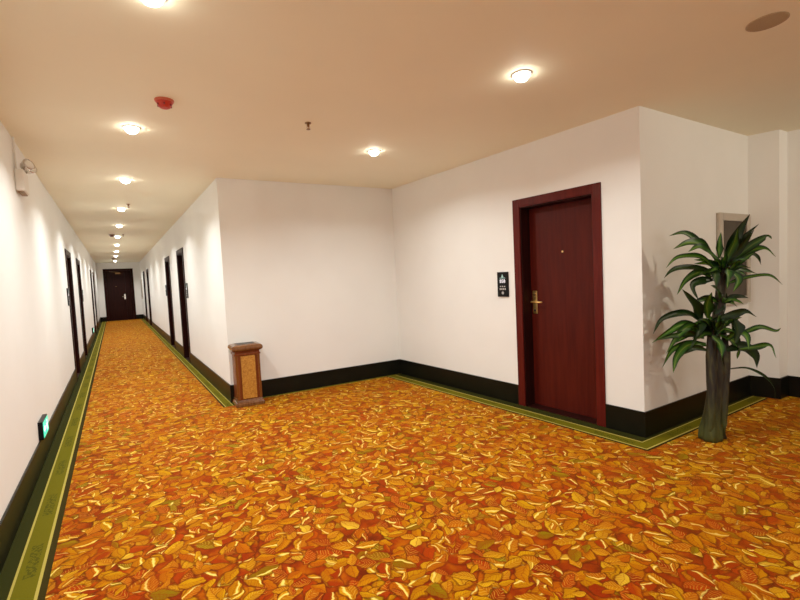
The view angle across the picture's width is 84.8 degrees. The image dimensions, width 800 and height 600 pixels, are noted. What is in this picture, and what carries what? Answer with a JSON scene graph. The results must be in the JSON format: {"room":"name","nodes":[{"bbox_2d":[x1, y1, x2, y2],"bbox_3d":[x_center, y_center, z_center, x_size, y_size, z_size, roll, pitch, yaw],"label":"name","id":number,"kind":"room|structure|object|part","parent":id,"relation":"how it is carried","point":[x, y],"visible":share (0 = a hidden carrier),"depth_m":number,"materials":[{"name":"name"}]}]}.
{"room":"hotel corridor","nodes":[
{"label":"hotel corridor","id":0,"kind":"room"},
{"bbox_2d":[0,121,99,519],"bbox_3d":[-6.123,-0.061,8.094,0.200,2.700,28.650,-5,4,-33],"label":"wall","id":1,"kind":"structure","parent":0,"point":[37,364],"depth_m":3.71,"materials":[{"name":"paint"}]},
{"bbox_2d":[12,137,36,195],"bbox_3d":[-3.104,-1.097,3.634,0.129,0.440,0.240,-5,4,-33],"label":"emergency light","id":2,"kind":"object","parent":1,"relation":"attached to","point":[27,166],"visible":1,"depth_m":3.55,"materials":[{"name":"white plastic"}]},
{"bbox_3d":[-3.122,-0.880,3.627,0.038,0.010,0.180,-5,4,-33],"label":"test panel","id":3,"kind":"part","parent":2,"relation":"part of","materials":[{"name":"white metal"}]},
{"bbox_3d":[-3.038,-1.112,3.584,0.033,0.078,0.084,-2,3,11],"label":"lamp glass","id":4,"kind":"part","parent":2,"relation":"part of","materials":[{"name":"white plastic"}]},
{"bbox_2d":[37,414,48,440],"bbox_3d":[-3.049,1.083,3.744,0.037,0.150,0.300,-5,4,-33],"label":"exit sign","id":5,"kind":"object","parent":1,"relation":"attached to","point":[43,427],"visible":1,"depth_m":3.65,"materials":[{"name":"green plastic"}]},
{"bbox_3d":[-3.035,1.082,3.752,0.002,0.126,0.280,-5,4,-33],"label":"light panel","id":6,"kind":"part","parent":5,"relation":"part of","materials":[{"name":"teal plastic"}]},
{"bbox_2d":[0,317,100,573],"bbox_3d":[-5.975,1.171,8.219,0.012,0.214,28.250,-5,4,-33],"label":"baseboard","id":7,"kind":"structure","parent":1,"relation":"attached to","point":[11,519],"depth_m":3.13,"materials":[{"name":"black wood"}]},
{"bbox_2d":[66,288,69,305],"bbox_3d":[-5.122,-0.047,6.760,0.017,0.270,0.150,-5,4,-33],"label":"number sign","id":8,"kind":"object","parent":1,"relation":"attached to","point":[67,289],"visible":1,"depth_m":6.70,"materials":[{"name":"black plastic"}]},
{"bbox_2d":[65,249,80,380],"bbox_3d":[-5.566,0.246,7.294,0.212,2.120,0.970,-5,4,-33],"label":"door","id":9,"kind":"structure","parent":1,"relation":"in","point":[67,253],"depth_m":7.65,"materials":[{"name":"brown wood"}]},
{"bbox_2d":[76,258,87,360],"bbox_3d":[-6.904,0.199,9.340,0.212,2.120,1.000,-5,4,-33],"label":"door","id":10,"kind":"structure","parent":1,"relation":"in","point":[77,260],"depth_m":9.70,"materials":[{"name":"brown wood"}]},
{"bbox_2d":[89,270,96,334],"bbox_3d":[-10.212,0.084,14.399,0.212,2.120,0.970,-5,4,-33],"label":"door","id":11,"kind":"structure","parent":1,"relation":"in","point":[89,270],"depth_m":14.74,"materials":[{"name":"brown wood"}]},
{"bbox_2d":[92,272,97,329],"bbox_3d":[-11.361,0.043,16.156,0.212,2.120,0.970,-5,4,-33],"label":"door","id":12,"kind":"structure","parent":1,"relation":"in","point":[92,272],"depth_m":16.51,"materials":[{"name":"brown wood"}]},
{"bbox_2d":[96,262,142,316],"bbox_3d":[-13.110,-0.400,20.517,2.109,2.700,0.200,-5,4,-33],"label":"wall","id":13,"kind":"structure","parent":0,"point":[119,265],"depth_m":20.40,"materials":[{"name":"paint"}]},
{"bbox_2d":[102,268,136,320],"bbox_3d":[-13.119,-0.253,20.505,1.180,2.410,0.212,-5,4,-33],"label":"door","id":14,"kind":"structure","parent":13,"relation":"in","point":[119,292],"depth_m":20.52,"materials":[{"name":"brown wood"}]},
{"bbox_2d":[101,314,142,321],"bbox_3d":[-12.992,0.842,20.496,1.709,0.214,0.012,-5,4,-33],"label":"baseboard","id":15,"kind":"structure","parent":13,"relation":"attached to","point":[139,316],"depth_m":20.80,"materials":[{"name":"black wood"}]},
{"bbox_2d":[139,179,230,384],"bbox_3d":[-7.195,-0.287,13.213,0.200,2.700,18.903,-5,4,-33],"label":"wall","id":16,"kind":"structure","parent":0,"point":[197,230],"depth_m":6.82,"materials":[{"name":"paint"}]},
{"bbox_2d":[140,279,142,298],"bbox_3d":[-11.935,-0.501,20.238,0.034,0.880,0.750,-5,4,-33],"label":"upper cabinet","id":17,"kind":"object","parent":16,"relation":"attached to","point":[141,279],"visible":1,"depth_m":19.94,"materials":[{"name":"silver metal"}]},
{"bbox_2d":[143,271,147,321],"bbox_3d":[-10.691,-0.135,18.579,0.212,2.150,1.000,-5,4,-33],"label":"door","id":18,"kind":"structure","parent":16,"relation":"in","point":[143,271],"depth_m":18.85,"materials":[{"name":"brown wood"}]},
{"bbox_2d":[146,269,151,325],"bbox_3d":[-9.378,-0.089,16.571,0.212,2.150,1.000,-5,4,-33],"label":"door","id":19,"kind":"structure","parent":16,"relation":"in","point":[147,275],"depth_m":16.85,"materials":[{"name":"brown wood"}]},
{"bbox_2d":[164,256,175,348],"bbox_3d":[-5.394,0.050,10.480,0.212,2.150,1.000,-5,4,-33],"label":"door","id":20,"kind":"structure","parent":16,"relation":"in","point":[166,260],"depth_m":10.77,"materials":[{"name":"brown wood"}]},
{"bbox_2d":[176,247,190,363],"bbox_3d":[-4.084,0.096,8.476,0.212,2.150,0.950,-5,4,-33],"label":"door","id":21,"kind":"structure","parent":16,"relation":"in","point":[179,253],"depth_m":8.74,"materials":[{"name":"brown wood"}]},
{"bbox_2d":[143,314,230,401],"bbox_3d":[-7.166,0.962,13.133,0.012,0.214,18.714,-5,4,-33],"label":"baseboard","id":22,"kind":"structure","parent":16,"relation":"attached to","point":[219,383],"depth_m":6.85,"materials":[{"name":"black wood"}]},
{"bbox_2d":[185,283,188,297],"bbox_3d":[-3.818,-0.169,7.849,0.017,0.270,0.150,-5,4,-33],"label":"number sign","id":23,"kind":"object","parent":16,"relation":"attached to","point":[187,296],"visible":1,"depth_m":7.80,"materials":[{"name":"black plastic"}]},
{"bbox_2d":[216,178,399,384],"bbox_3d":[-1.052,-0.189,5.960,2.541,2.700,0.200,-4,4,-29],"label":"wall","id":24,"kind":"structure","parent":0,"point":[309,270],"depth_m":5.76,"materials":[{"name":"paint"}]},
{"bbox_2d":[230,359,399,402],"bbox_3d":[-1.024,1.060,5.888,2.372,0.214,0.012,-4,4,-29],"label":"baseboard","id":25,"kind":"structure","parent":24,"relation":"attached to","point":[282,385],"depth_m":5.90,"materials":[{"name":"black wood"}]},
{"bbox_2d":[0,319,799,599],"bbox_3d":[-1.961,0.993,10.840,9.602,0.102,28.250,-5,4,-33],"label":"floor","id":26,"kind":"structure","parent":0,"point":[152,484],"depth_m":2.80,"materials":[{"name":"orange carpet"}]},
{"bbox_2d":[228,341,264,407],"bbox_3d":[-1.832,0.876,5.237,0.351,0.726,0.303,-4,4,-29],"label":"litter bin","id":27,"kind":"object","parent":26,"relation":"on","point":[245,355],"visible":1,"depth_m":5.13,"materials":[{"name":"brown wood"}]},
{"bbox_3d":[-1.879,0.912,5.071,0.027,0.516,0.005,-4,4,-29],"label":"corner post","id":28,"kind":"part","parent":27,"relation":"part of","materials":[{"name":"brown wood"}]},
{"bbox_2d":[228,341,262,351],"bbox_3d":[-1.847,0.553,5.220,0.351,0.071,0.303,-4,4,-29],"label":"tray","id":29,"kind":"object","parent":27,"relation":"on","point":[253,346],"depth_m":5.12,"materials":[{"name":"brown wood"}]},
{"bbox_3d":[-1.769,0.902,5.134,0.160,0.502,0.004,-4,4,-29],"label":"panel","id":30,"kind":"part","parent":27,"relation":"part of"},
{"bbox_3d":[-1.661,0.895,5.194,0.027,0.516,0.005,-4,4,-29],"label":"corner post","id":31,"kind":"part","parent":27,"relation":"part of","materials":[{"name":"brown wood"}]},
{"bbox_2d":[652,214,780,442],"bbox_3d":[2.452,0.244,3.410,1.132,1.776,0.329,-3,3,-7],"label":"dracaena","id":32,"kind":"object","parent":26,"relation":"on","point":[713,424],"visible":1,"depth_m":3.44,"materials":[{"name":"green plant"}]},
{"bbox_3d":[2.473,0.641,3.477,0.115,0.946,0.083,-5,4,-31],"label":"stem","id":33,"kind":"part","parent":32,"relation":"part of","materials":[{"name":"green plant"}]},
{"bbox_3d":[2.535,0.089,3.494,0.129,0.773,0.080,0,4,39],"label":"stem","id":34,"kind":"part","parent":32,"relation":"part of","materials":[{"name":"green plant"}]},
{"bbox_3d":[2.598,0.671,3.499,0.140,0.865,0.068,-5,4,-39],"label":"stem","id":35,"kind":"part","parent":32,"relation":"part of","materials":[{"name":"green plant"}]},
{"bbox_2d":[0,0,799,262],"bbox_3d":[-2.095,-1.799,10.689,9.602,0.100,28.250,-5,4,-33],"label":"ceiling","id":36,"kind":"structure","parent":0,"point":[428,85],"depth_m":2.88,"materials":[{"name":"paint"}]},
{"bbox_2d":[119,178,131,183],"bbox_3d":[-3.165,-1.368,5.046,0.132,0.047,0.132,-5,4,-33],"label":"recessed light","id":37,"kind":"object","parent":36,"relation":"in","point":[123,180],"visible":1,"depth_m":5.01,"materials":[{"name":"white glass"}]},
{"bbox_2d":[121,125,140,133],"bbox_3d":[-2.110,-1.331,3.442,0.132,0.047,0.132,-5,4,-33],"label":"recessed light","id":38,"kind":"object","parent":36,"relation":"in","point":[131,129],"visible":1,"depth_m":3.41,"materials":[{"name":"white glass"}]},
{"bbox_2d":[141,0,167,6],"bbox_3d":[-1.071,-1.297,1.887,0.132,0.047,0.132,-5,4,-33],"label":"recessed light","id":39,"kind":"object","parent":36,"relation":"in","point":[152,3],"visible":1,"depth_m":1.89,"materials":[{"name":"white glass"}]},
{"bbox_2d":[154,96,173,109],"bbox_3d":[-1.595,-1.326,2.966,0.120,0.054,0.120,-5,4,-33],"label":"smoke detector","id":40,"kind":"object","parent":36,"relation":"attached to","point":[165,103],"visible":1,"depth_m":2.93,"materials":[{"name":"red plastic"}]},
{"bbox_2d":[367,149,379,155],"bbox_3d":[-0.261,-1.472,4.397,0.132,0.047,0.132,-5,4,-33],"label":"recessed light","id":41,"kind":"object","parent":36,"relation":"in","point":[373,152],"visible":1,"depth_m":4.36,"materials":[{"name":"white glass"}]},
{"bbox_2d":[511,69,531,81],"bbox_3d":[0.787,-1.437,2.830,0.132,0.047,0.132,-5,4,-33],"label":"recessed light","id":42,"kind":"object","parent":36,"relation":"in","point":[522,75],"visible":1,"depth_m":2.80,"materials":[{"name":"white glass"}]},
{"bbox_2d":[745,11,789,31],"bbox_3d":[1.967,-1.488,2.346,0.184,0.006,0.184,-5,4,-33],"label":"ceiling speaker","id":43,"kind":"object","parent":36,"relation":"attached to","point":[768,21],"visible":1,"depth_m":2.34},
{"bbox_2d":[392,106,644,411],"bbox_3d":[0.988,-0.241,5.119,0.200,2.700,3.670,-5,4,-35],"label":"wall","id":44,"kind":"structure","parent":0,"point":[453,228],"depth_m":4.82,"materials":[{"name":"paint"}]},
{"bbox_2d":[497,272,508,296],"bbox_3d":[1.119,-0.169,4.756,0.017,0.270,0.150,-5,4,-35],"label":"number sign","id":45,"kind":"object","parent":44,"relation":"attached to","point":[502,277],"visible":1,"depth_m":4.74,"materials":[{"name":"black plastic"}]},
{"bbox_2d":[400,359,645,437],"bbox_3d":[1.016,1.008,5.047,0.012,0.214,3.501,-5,4,-35],"label":"baseboard","id":46,"kind":"structure","parent":44,"relation":"attached to","point":[622,419],"depth_m":5.00,"materials":[{"name":"black wood"}]},
{"bbox_2d":[512,182,605,426],"bbox_3d":[1.588,0.043,4.298,0.212,2.165,0.967,-5,4,-35],"label":"door","id":47,"kind":"structure","parent":44,"relation":"in","point":[557,235],"depth_m":4.33,"materials":[{"name":"brown wood"}]},
{"bbox_3d":[1.416,0.023,4.590,0.009,0.240,0.056,-5,4,-35],"label":"handle","id":48,"kind":"part","parent":47,"relation":"part of","materials":[{"name":"gold metal"}]},
{"bbox_2d":[639,106,748,411],"bbox_3d":[2.817,-0.278,4.194,2.098,2.700,0.200,-5,4,-31],"label":"wall","id":49,"kind":"structure","parent":0,"point":[691,172],"depth_m":3.85,"materials":[{"name":"paint"}]},
{"bbox_2d":[645,375,749,437],"bbox_3d":[2.860,0.969,4.128,1.953,0.214,0.012,-5,4,-31],"label":"baseboard","id":50,"kind":"structure","parent":49,"relation":"attached to","point":[664,417],"depth_m":3.93,"materials":[{"name":"black wood"}]},
{"bbox_2d":[716,212,750,305],"bbox_3d":[3.332,-0.405,4.365,0.660,0.905,0.035,-5,4,-31],"label":"picture frame","id":51,"kind":"object","parent":49,"relation":"attached to","point":[726,223],"visible":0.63,"depth_m":4.33,"materials":[{"name":"silver metal"}]},
{"bbox_3d":[3.328,-0.405,4.370,0.508,0.753,0.021,-5,4,-31],"label":"door panel","id":52,"kind":"part","parent":51,"relation":"part of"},
{"bbox_2d":[747,130,778,377],"bbox_3d":[3.736,-0.345,4.607,0.197,2.700,0.406,-2,3,7],"label":"wall","id":53,"kind":"structure","parent":0,"point":[763,148],"depth_m":4.46,"materials":[{"name":"paint"}]},
{"bbox_2d":[750,375,780,398],"bbox_3d":[3.778,0.903,4.542,0.257,0.214,0.012,0,4,45],"label":"baseboard","id":54,"kind":"structure","parent":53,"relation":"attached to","point":[760,386],"depth_m":4.53,"materials":[{"name":"black wood"}]},
{"bbox_2d":[779,130,786,377],"bbox_3d":[3.908,-0.351,4.578,0.163,2.700,0.402,-2,3,13],"label":"wall","id":55,"kind":"structure","parent":0,"point":[782,134],"depth_m":4.43,"materials":[{"name":"paint"}]},
{"bbox_2d":[780,375,787,398],"bbox_3d":[3.949,0.897,4.502,0.199,0.214,0.012,-5,4,-30],"label":"baseboard","id":56,"kind":"structure","parent":55,"relation":"attached to","point":[784,380],"depth_m":4.49,"materials":[{"name":"black wood"}]},
{"bbox_2d":[787,129,799,376],"bbox_3d":[4.126,-0.355,4.441,0.206,2.700,0.630,-5,4,-33],"label":"wall","id":57,"kind":"structure","parent":0,"point":[793,137],"depth_m":4.44,"materials":[{"name":"paint"}]},
{"bbox_2d":[788,375,799,397],"bbox_3d":[4.154,0.894,4.367,0.012,0.214,0.452,-5,4,-34],"label":"baseboard","id":58,"kind":"structure","parent":57,"relation":"attached to","point":[793,381],"depth_m":4.50,"materials":[{"name":"black wood"}]}
]}

